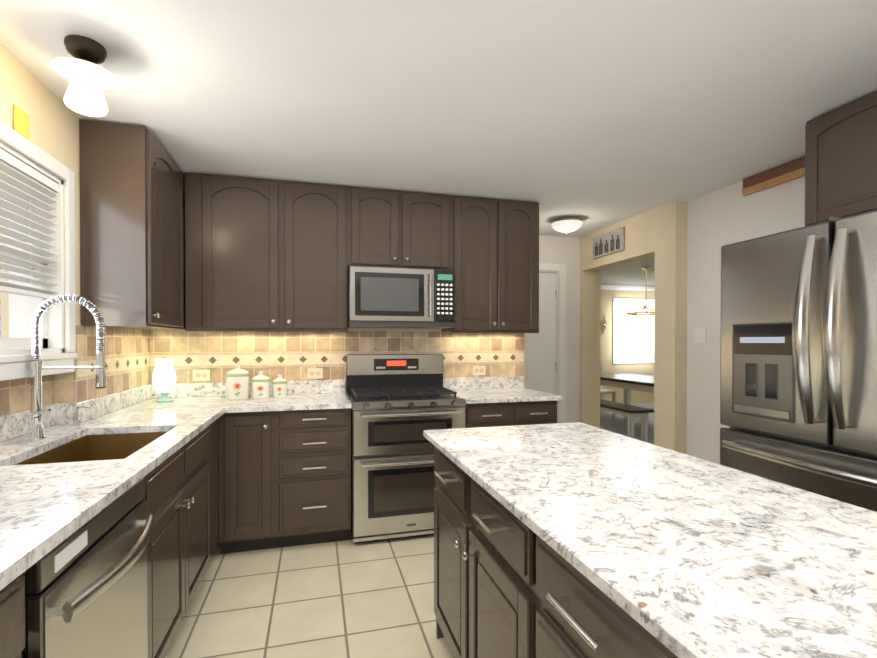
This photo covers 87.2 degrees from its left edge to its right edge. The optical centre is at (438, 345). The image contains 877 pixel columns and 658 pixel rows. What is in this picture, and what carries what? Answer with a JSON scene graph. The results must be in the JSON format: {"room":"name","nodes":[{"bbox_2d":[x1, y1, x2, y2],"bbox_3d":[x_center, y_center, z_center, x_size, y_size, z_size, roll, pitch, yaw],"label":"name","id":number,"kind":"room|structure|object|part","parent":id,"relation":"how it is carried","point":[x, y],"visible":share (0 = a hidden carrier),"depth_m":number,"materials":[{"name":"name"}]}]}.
{"room":"kitchen","nodes":[
{"label":"kitchen","id":0,"kind":"room"},
{"bbox_2d":[0,43,124,370],"bbox_3d":[-1.308,-0.479,0.130,0.240,1.233,6.540,0,1,-15],"label":"wall","id":1,"kind":"structure","parent":0,"point":[54,130],"depth_m":2.00,"materials":[{"name":"beige paint"}]},
{"bbox_2d":[13,104,29,139],"bbox_3d":[-1.627,-0.871,1.797,0.008,0.100,0.090,0,1,-15],"label":"sign","id":2,"kind":"object","parent":1,"relation":"attached to","point":[21,121],"visible":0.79,"depth_m":1.79,"materials":[{"name":"yellow paper"}]},
{"bbox_2d":[0,120,76,380],"bbox_3d":[-1.674,-0.343,1.605,0.218,0.942,1.155,0,1,-15],"label":"window","id":3,"kind":"structure","parent":1,"relation":"in","point":[15,352],"depth_m":2.06,"materials":[{"name":"white paint"}]},
{"bbox_2d":[0,149,58,299],"bbox_3d":[-1.613,-0.464,1.620,0.045,0.520,0.945,0,1,-15],"label":"window blinds","id":4,"kind":"object","parent":3,"relation":"attached to","point":[29,189],"visible":0.94,"depth_m":1.87,"materials":[{"name":"white plastic"}]},
{"bbox_2d":[79,119,185,329],"bbox_3d":[-1.684,-0.605,2.586,0.301,1.005,0.620,0,1,-15],"label":"upper cabinet","id":5,"kind":"object","parent":1,"relation":"attached to","point":[132,224],"visible":1,"depth_m":2.29,"materials":[{"name":"brown paint"}]},
{"bbox_2d":[165,530,452,657],"bbox_3d":[0.562,1.346,1.017,4.305,0.100,7.250,0,1,-15],"label":"floor","id":6,"kind":"structure","parent":0,"point":[347,599],"depth_m":2.29,"materials":[{"name":"tile"}]},
{"bbox_2d":[0,574,24,657],"bbox_3d":[-0.945,0.861,0.187,0.655,0.884,1.301,0,1,-15],"label":"base cabinet","id":7,"kind":"object","parent":6,"relation":"on","point":[12,597],"depth_m":0.85,"materials":[{"name":"brown paint"}]},
{"bbox_2d":[0,382,227,590],"bbox_3d":[-1.105,0.348,0.838,0.690,0.130,4.987,0,1,-15],"label":"countertop","id":8,"kind":"structure","parent":7,"relation":"on","point":[45,508],"depth_m":1.49,"materials":[{"name":"white stone"}]},
{"bbox_2d":[26,294,108,440],"bbox_3d":[-1.488,0.083,1.838,0.279,0.582,0.101,0,1,-15],"label":"pull-down faucet","id":9,"kind":"object","parent":8,"relation":"on","point":[36,433],"visible":1,"depth_m":1.83,"materials":[{"name":"silver metal"}]},
{"bbox_2d":[72,406,90,425],"bbox_3d":[-1.669,0.326,2.153,0.073,0.089,0.034,0,1,-15],"label":"soap dispenser","id":10,"kind":"object","parent":8,"relation":"on","point":[76,421],"visible":0.94,"depth_m":2.14,"materials":[{"name":"white metal"}]},
{"bbox_2d":[15,431,168,464],"bbox_3d":[-1.316,0.518,1.804,0.392,0.226,0.672,0,1,-15],"label":"undermount sink","id":11,"kind":"object","parent":8,"relation":"in","point":[104,447],"visible":0.08,"depth_m":2.08,"materials":[{"name":"brown metal"}]},
{"bbox_2d":[152,359,175,401],"bbox_3d":[-1.792,0.224,3.010,0.134,0.278,0.134,0,1,-15],"label":"candle lamp","id":12,"kind":"object","parent":8,"relation":"on","point":[164,378],"visible":1,"depth_m":2.97,"materials":[{"name":"white glass"}]},
{"bbox_2d":[22,478,154,657],"bbox_3d":[-1.119,0.862,1.146,0.653,0.866,0.594,0,1,-15],"label":"stainless steel dishwasher","id":13,"kind":"object","parent":6,"relation":"on","point":[86,590],"visible":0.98,"depth_m":1.14,"materials":[{"name":"grey metal"}]},
{"bbox_2d":[142,468,159,657],"bbox_3d":[-1.197,0.853,1.125,0.655,0.884,0.753,0,1,-15],"label":"base cabinet","id":14,"kind":"object","parent":6,"relation":"on","point":[152,496],"depth_m":1.60,"materials":[{"name":"brown paint"}]},
{"bbox_2d":[156,420,215,657],"bbox_3d":[-1.408,0.846,1.910,0.655,0.884,0.984,0,1,-15],"label":"base cabinet","id":15,"kind":"object","parent":6,"relation":"on","point":[181,497],"depth_m":1.97,"materials":[{"name":"brown paint"}]},
{"bbox_2d":[216,419,218,546],"bbox_3d":[-1.644,0.838,2.788,0.655,0.884,0.945,0,1,-15],"label":"base cabinet","id":16,"kind":"object","parent":6,"relation":"on","point":[217,422],"depth_m":2.73,"materials":[{"name":"brown paint"}]},
{"bbox_2d":[128,382,219,391],"bbox_3d":[-1.627,0.329,2.950,0.360,0.130,0.637,0,1,-15],"label":"countertop","id":17,"kind":"structure","parent":16,"relation":"on","point":[177,385],"depth_m":3.22,"materials":[{"name":"white stone"}]},
{"bbox_2d":[218,411,277,553],"bbox_3d":[-1.234,0.835,3.072,0.320,0.884,0.609,0,1,-15],"label":"base cabinet","id":18,"kind":"object","parent":6,"relation":"on","point":[248,441],"depth_m":2.79,"materials":[{"name":"brown paint"}]},
{"bbox_2d":[278,408,350,547],"bbox_3d":[-0.858,0.835,3.173,0.458,0.884,0.609,0,1,-15],"label":"base cabinet","id":19,"kind":"object","parent":6,"relation":"on","point":[284,478],"depth_m":2.89,"materials":[{"name":"brown paint"}]},
{"bbox_2d":[224,380,351,412],"bbox_3d":[-0.985,0.328,3.123,0.729,0.130,0.637,0,1,-15],"label":"countertop","id":20,"kind":"structure","parent":19,"relation":"on","point":[311,394],"depth_m":3.11,"materials":[{"name":"white stone"}]},
{"bbox_2d":[226,364,249,399],"bbox_3d":[-1.379,0.244,3.162,0.152,0.235,0.153,0,1,-15],"label":"canister","id":21,"kind":"object","parent":20,"relation":"on","point":[237,382],"visible":1,"depth_m":3.10,"materials":[{"name":"white ceramic"}]},
{"bbox_2d":[251,371,269,398],"bbox_3d":[-1.239,0.268,3.210,0.125,0.187,0.125,0,1,-15],"label":"medium canister","id":22,"kind":"object","parent":20,"relation":"on","point":[260,381],"visible":1,"depth_m":3.16,"materials":[{"name":"white ceramic"}]},
{"bbox_2d":[272,374,286,397],"bbox_3d":[-1.122,0.279,3.252,0.102,0.163,0.102,0,1,-15],"label":"canister","id":23,"kind":"object","parent":20,"relation":"on","point":[279,386],"visible":1,"depth_m":3.21,"materials":[{"name":"white ceramic"}]},
{"bbox_2d":[346,354,465,542],"bbox_3d":[-0.251,0.671,3.277,0.752,1.210,0.692,0,1,-15],"label":"oven range","id":24,"kind":"object","parent":6,"relation":"on","point":[400,403],"visible":0.94,"depth_m":3.01,"materials":[{"name":"grey metal"}]},
{"bbox_2d":[434,447,509,657],"bbox_3d":[0.423,0.848,1.657,0.680,0.884,0.960,0,1,-15],"label":"base cabinet","id":25,"kind":"object","parent":6,"relation":"on","point":[508,583],"depth_m":1.54,"materials":[{"name":"brown paint"}]},
{"bbox_2d":[465,401,556,427],"bbox_3d":[0.446,0.831,3.524,0.705,0.884,0.609,0,1,-15],"label":"base cabinet","id":26,"kind":"object","parent":6,"relation":"on","point":[533,412],"depth_m":3.24,"materials":[{"name":"brown paint"}]},
{"bbox_2d":[443,376,561,403],"bbox_3d":[0.455,0.324,3.510,0.722,0.130,0.637,0,1,-15],"label":"countertop","id":27,"kind":"structure","parent":26,"relation":"on","point":[501,389],"depth_m":3.68,"materials":[{"name":"white stone"}]},
{"bbox_2d":[510,512,665,657],"bbox_3d":[0.610,0.854,0.963,0.680,0.884,0.614,0,1,-15],"label":"base cabinet","id":28,"kind":"object","parent":6,"relation":"on","point":[556,612],"depth_m":0.97,"materials":[{"name":"brown paint"}]},
{"bbox_2d":[666,648,677,657],"bbox_3d":[0.741,0.859,0.473,0.680,0.884,0.543,0,1,-15],"label":"base cabinet","id":29,"kind":"object","parent":6,"relation":"on","point":[669,654],"depth_m":0.68,"materials":[{"name":"brown paint"}]},
{"bbox_2d":[423,422,876,657],"bbox_3d":[0.626,0.397,0.964,0.785,0.030,2.430,0,1,-15],"label":"countertop","id":30,"kind":"structure","parent":29,"relation":"on","point":[679,554],"depth_m":0.92,"materials":[{"name":"white stone"}]},
{"bbox_2d":[720,210,876,511],"bbox_3d":[1.771,0.400,1.772,0.894,1.740,0.960,0,1,-15],"label":"refrigerator","id":31,"kind":"object","parent":6,"relation":"on","point":[798,374],"visible":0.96,"depth_m":1.73,"materials":[{"name":"grey metal"}]},
{"bbox_2d":[345,328,441,393],"bbox_3d":[-0.701,0.073,3.607,2.915,2.400,0.150,0,1,-15],"label":"wall","id":32,"kind":"structure","parent":0,"point":[392,330],"depth_m":3.62,"materials":[{"name":"beige paint"}]},
{"bbox_2d":[185,172,296,331],"bbox_3d":[-1.342,-0.605,3.179,0.664,1.017,0.326,0,1,-15],"label":"upper cabinet","id":33,"kind":"object","parent":32,"relation":"attached to","point":[264,255],"depth_m":3.02,"materials":[{"name":"brown paint"}]},
{"bbox_2d":[297,182,360,331],"bbox_3d":[-0.882,-0.606,3.302,0.599,1.017,0.326,0,1,-15],"label":"upper cabinet","id":34,"kind":"object","parent":32,"relation":"attached to","point":[328,216],"depth_m":3.17,"materials":[{"name":"brown paint"}]},
{"bbox_2d":[150,330,523,383],"bbox_3d":[-0.631,0.074,3.541,2.810,0.369,0.010,0,1,-15],"label":"tile backsplash","id":35,"kind":"structure","parent":32,"relation":"attached to","point":[173,341],"depth_m":3.47,"materials":[{"name":"tile"}]},
{"bbox_2d":[193,370,209,380],"bbox_3d":[-1.674,0.208,3.249,0.112,0.080,0.008,0,1,-15],"label":"electrical outlet plate","id":36,"kind":"object","parent":35,"relation":"attached to","point":[201,375],"visible":1,"depth_m":3.25,"materials":[{"name":"beige plastic"}]},
{"bbox_2d":[77,351,523,380],"bbox_3d":[-0.499,0.104,3.050,2.811,0.108,1.008,0,1,-15],"label":"accent band","id":37,"kind":"object","parent":35,"relation":"attached to","point":[118,364],"visible":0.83,"depth_m":3.35,"materials":[{"name":"beige tile"}]},
{"bbox_2d":[307,368,322,378],"bbox_3d":[-0.924,0.207,3.451,0.112,0.080,0.008,0,1,-15],"label":"electrical outlet plate","id":38,"kind":"object","parent":35,"relation":"attached to","point":[314,373],"visible":1,"depth_m":3.45,"materials":[{"name":"beige plastic"}]},
{"bbox_2d":[473,366,485,375],"bbox_3d":[0.335,0.204,3.789,0.112,0.080,0.008,0,1,-15],"label":"electrical outlet plate","id":39,"kind":"object","parent":35,"relation":"attached to","point":[479,370],"visible":1,"depth_m":3.79,"materials":[{"name":"beige plastic"}]},
{"bbox_2d":[361,188,452,332],"bbox_3d":[-0.342,-0.607,3.448,0.825,1.017,0.326,0,1,-15],"label":"upper cabinet","id":40,"kind":"object","parent":32,"relation":"attached to","point":[400,229],"depth_m":3.31,"materials":[{"name":"brown paint"}]},
{"bbox_2d":[348,266,454,328],"bbox_3d":[-0.287,-0.343,3.400,0.752,0.415,0.439,0,1,-15],"label":"over-the-range microwave","id":41,"kind":"object","parent":40,"relation":"attached to","point":[393,297],"visible":1,"depth_m":3.24,"materials":[{"name":"grey metal"}]},
{"bbox_2d":[453,196,538,332],"bbox_3d":[0.403,-0.609,3.648,0.718,1.017,0.326,0,1,-15],"label":"upper cabinet","id":42,"kind":"object","parent":32,"relation":"attached to","point":[496,241],"depth_m":3.49,"materials":[{"name":"brown paint"}]},
{"bbox_2d":[0,0,876,284],"bbox_3d":[2.238,-1.173,3.180,8.675,0.100,10.600,0,1,-15],"label":"ceiling","id":43,"kind":"structure","parent":0,"point":[594,115],"depth_m":1.97,"materials":[{"name":"paint"}]},
{"bbox_2d":[51,35,118,116],"bbox_3d":[-1.302,-0.987,1.702,0.200,0.243,0.200,0,1,-15],"label":"light","id":44,"kind":"object","parent":43,"relation":"hanging from","point":[86,74],"visible":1,"depth_m":1.67,"materials":[{"name":"white glass"}]},
{"bbox_3d":[-1.302,-0.939,1.702,0.132,0.148,0.132,0,1,-15],"label":"glass","id":45,"kind":"part","parent":44,"relation":"part of","materials":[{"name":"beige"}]},
{"bbox_2d":[551,217,582,232],"bbox_3d":[1.151,-1.070,4.131,0.274,0.120,0.274,0,1,-15],"label":"light","id":46,"kind":"object","parent":43,"relation":"attached to","point":[566,224],"visible":1,"depth_m":4.05,"materials":[{"name":"white glass"}]},
{"bbox_2d":[625,267,654,314],"bbox_3d":[3.051,-0.809,6.777,0.574,0.689,0.581,0,1,-15],"label":"dining chandelier","id":47,"kind":"object","parent":43,"relation":"hanging from","point":[646,306],"visible":0.73,"depth_m":6.76,"materials":[{"name":"brown metal"}]},
{"bbox_2d":[539,235,579,422],"bbox_3d":[0.638,0.063,4.702,2.020,2.400,0.150,0,1,-15],"label":"wall","id":48,"kind":"structure","parent":0,"point":[558,250],"depth_m":4.82,"materials":[{"name":"white paint"}]},
{"bbox_2d":[524,272,555,394],"bbox_3d":[0.874,0.246,4.696,0.762,2.015,0.117,0,1,-15],"label":"hall door","id":49,"kind":"structure","parent":48,"relation":"in","point":[539,362],"depth_m":4.77,"materials":[{"name":"white paint"}]},
{"bbox_2d":[539,263,565,422],"bbox_3d":[0.861,0.208,4.723,0.940,2.110,0.108,0,1,-15],"label":"door frame","id":50,"kind":"structure","parent":48,"relation":"attached to","point":[560,361],"depth_m":4.78,"materials":[{"name":"white paint"}]},
{"bbox_2d":[594,270,600,427],"bbox_3d":[1.246,0.047,6.523,0.100,2.400,3.349,0,1,-15],"label":"wall","id":51,"kind":"structure","parent":0,"point":[597,345],"depth_m":4.91,"materials":[{"name":"yellow paint"}]},
{"bbox_2d":[600,408,653,443],"bbox_3d":[3.601,1.301,6.209,4.480,0.098,5.500,0,1,-15],"label":"floor","id":52,"kind":"structure","parent":0,"point":[617,424],"depth_m":7.18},
{"bbox_2d":[600,361,615,418],"bbox_3d":[2.755,0.749,7.965,0.440,0.970,0.420,0,1,-15],"label":"chair","id":53,"kind":"object","parent":52,"relation":"on","point":[603,391],"visible":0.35,"depth_m":7.93,"materials":[{"name":"white paint"}]},
{"bbox_2d":[600,399,653,442],"bbox_3d":[2.306,1.019,6.557,0.340,0.455,1.750,0,1,-15],"label":"bench","id":54,"kind":"object","parent":52,"relation":"on","point":[631,412],"visible":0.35,"depth_m":5.80,"materials":[{"name":"white paint"}]},
{"bbox_2d":[600,373,653,419],"bbox_3d":[3.054,0.863,6.757,0.950,0.765,2.050,0,1,-15],"label":"dining table","id":55,"kind":"object","parent":52,"relation":"on","point":[627,382],"visible":0.21,"depth_m":6.76,"materials":[{"name":"white paint"}]},
{"bbox_2d":[600,289,654,403],"bbox_3d":[2.907,0.027,8.781,4.480,2.400,0.150,0,1,-15],"label":"wall","id":56,"kind":"structure","parent":0,"point":[606,339],"depth_m":8.85,"materials":[{"name":"yellow paint"}]},
{"bbox_2d":[600,316,606,331],"bbox_3d":[3.136,-0.393,8.738,0.138,0.362,0.060,0,1,-15],"label":"wall sconce","id":57,"kind":"object","parent":56,"relation":"attached to","point":[603,325],"visible":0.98,"depth_m":8.74,"materials":[{"name":"silver metal"}]},
{"bbox_2d":[601,283,654,290],"bbox_3d":[2.914,-1.121,8.647,4.210,0.100,0.090,0,1,-15],"label":"crown molding","id":58,"kind":"structure","parent":56,"relation":"attached to","point":[625,287],"depth_m":8.82,"materials":[{"name":"white paint"}]},
{"bbox_2d":[613,298,654,363],"bbox_3d":[3.826,-0.285,8.979,1.040,1.260,0.100,0,1,-15],"label":"window","id":59,"kind":"structure","parent":56,"relation":"in","point":[623,300],"depth_m":8.90,"materials":[{"name":"white paint"}]},
{"bbox_2d":[616,325,653,358],"bbox_3d":[3.829,-0.072,8.971,0.880,0.658,0.030,0,1,-15],"label":"window blinds","id":60,"kind":"object","parent":59,"relation":"attached to","point":[635,341],"visible":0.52,"depth_m":8.96,"materials":[{"name":"grey plastic"}]},
{"bbox_2d":[631,403,653,407],"bbox_3d":[2.904,1.178,8.705,4.210,0.100,0.014,0,1,-15],"label":"baseboard","id":61,"kind":"structure","parent":56,"relation":"attached to","point":[647,405],"depth_m":8.99,"materials":[{"name":"white paint"}]},
{"bbox_2d":[579,200,687,453],"bbox_3d":[1.733,0.068,4.230,0.150,2.400,1.330,0,1,-15],"label":"wall","id":62,"kind":"structure","parent":0,"point":[659,233],"depth_m":3.71,"materials":[{"name":"beige paint"}]},
{"bbox_2d":[593,227,624,258],"bbox_3d":[1.603,-0.969,4.362,0.024,0.210,0.470,0,1,-15],"label":"plaque","id":63,"kind":"object","parent":62,"relation":"attached to","point":[610,242],"visible":0.98,"depth_m":4.32,"materials":[{"name":"white"}]},
{"bbox_2d":[686,176,804,463],"bbox_3d":[2.761,0.098,0.830,0.150,2.400,5.769,0,1,-15],"label":"wall","id":64,"kind":"structure","parent":0,"point":[718,219],"depth_m":3.36,"materials":[{"name":"white paint"}]},
{"bbox_2d":[693,328,705,343],"bbox_3d":[1.967,-0.076,3.469,0.009,0.120,0.120,0,1,-15],"label":"switch plate","id":65,"kind":"object","parent":64,"relation":"attached to","point":[699,335],"visible":1,"depth_m":3.47,"materials":[{"name":"white plastic"}]},
{"bbox_2d":[742,156,804,195],"bbox_3d":[2.141,-1.061,2.776,0.028,0.113,0.670,0,1,-15],"label":"trim","id":66,"kind":"structure","parent":64,"relation":"attached to","point":[781,174],"depth_m":2.88,"materials":[{"name":"brown wood"}]},
{"bbox_2d":[805,91,876,225],"bbox_3d":[2.137,-0.836,1.861,0.507,0.530,0.968,0,1,-15],"label":"upper cabinet","id":67,"kind":"object","parent":64,"relation":"attached to","point":[841,162],"visible":1,"depth_m":2.10,"materials":[{"name":"brown paint"}]},
{"bbox_3d":[-1.352,0.721,0.129,0.150,1.167,6.540,0,1,-15],"label":"wall","id":68,"kind":"structure","parent":0,"visible":0},
{"bbox_2d":[0,325,149,415],"bbox_3d":[-1.390,0.099,0.754,0.100,0.369,4.977,0,1,-15],"label":"tile backsplash","id":69,"kind":"structure","parent":68,"relation":"attached to","point":[15,394],"depth_m":2.28,"materials":[{"name":"tile"}]},
{"label":"outside","id":70,"kind":"structure","parent":0,"visible":0},
{"bbox_2d":[0,292,0,337],"bbox_3d":[-3.402,-0.706,1.254,0.100,5.000,7.500,0,1,-15],"label":"brick","id":71,"kind":"object","parent":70,"point":[0,314],"depth_m":4.41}
]}

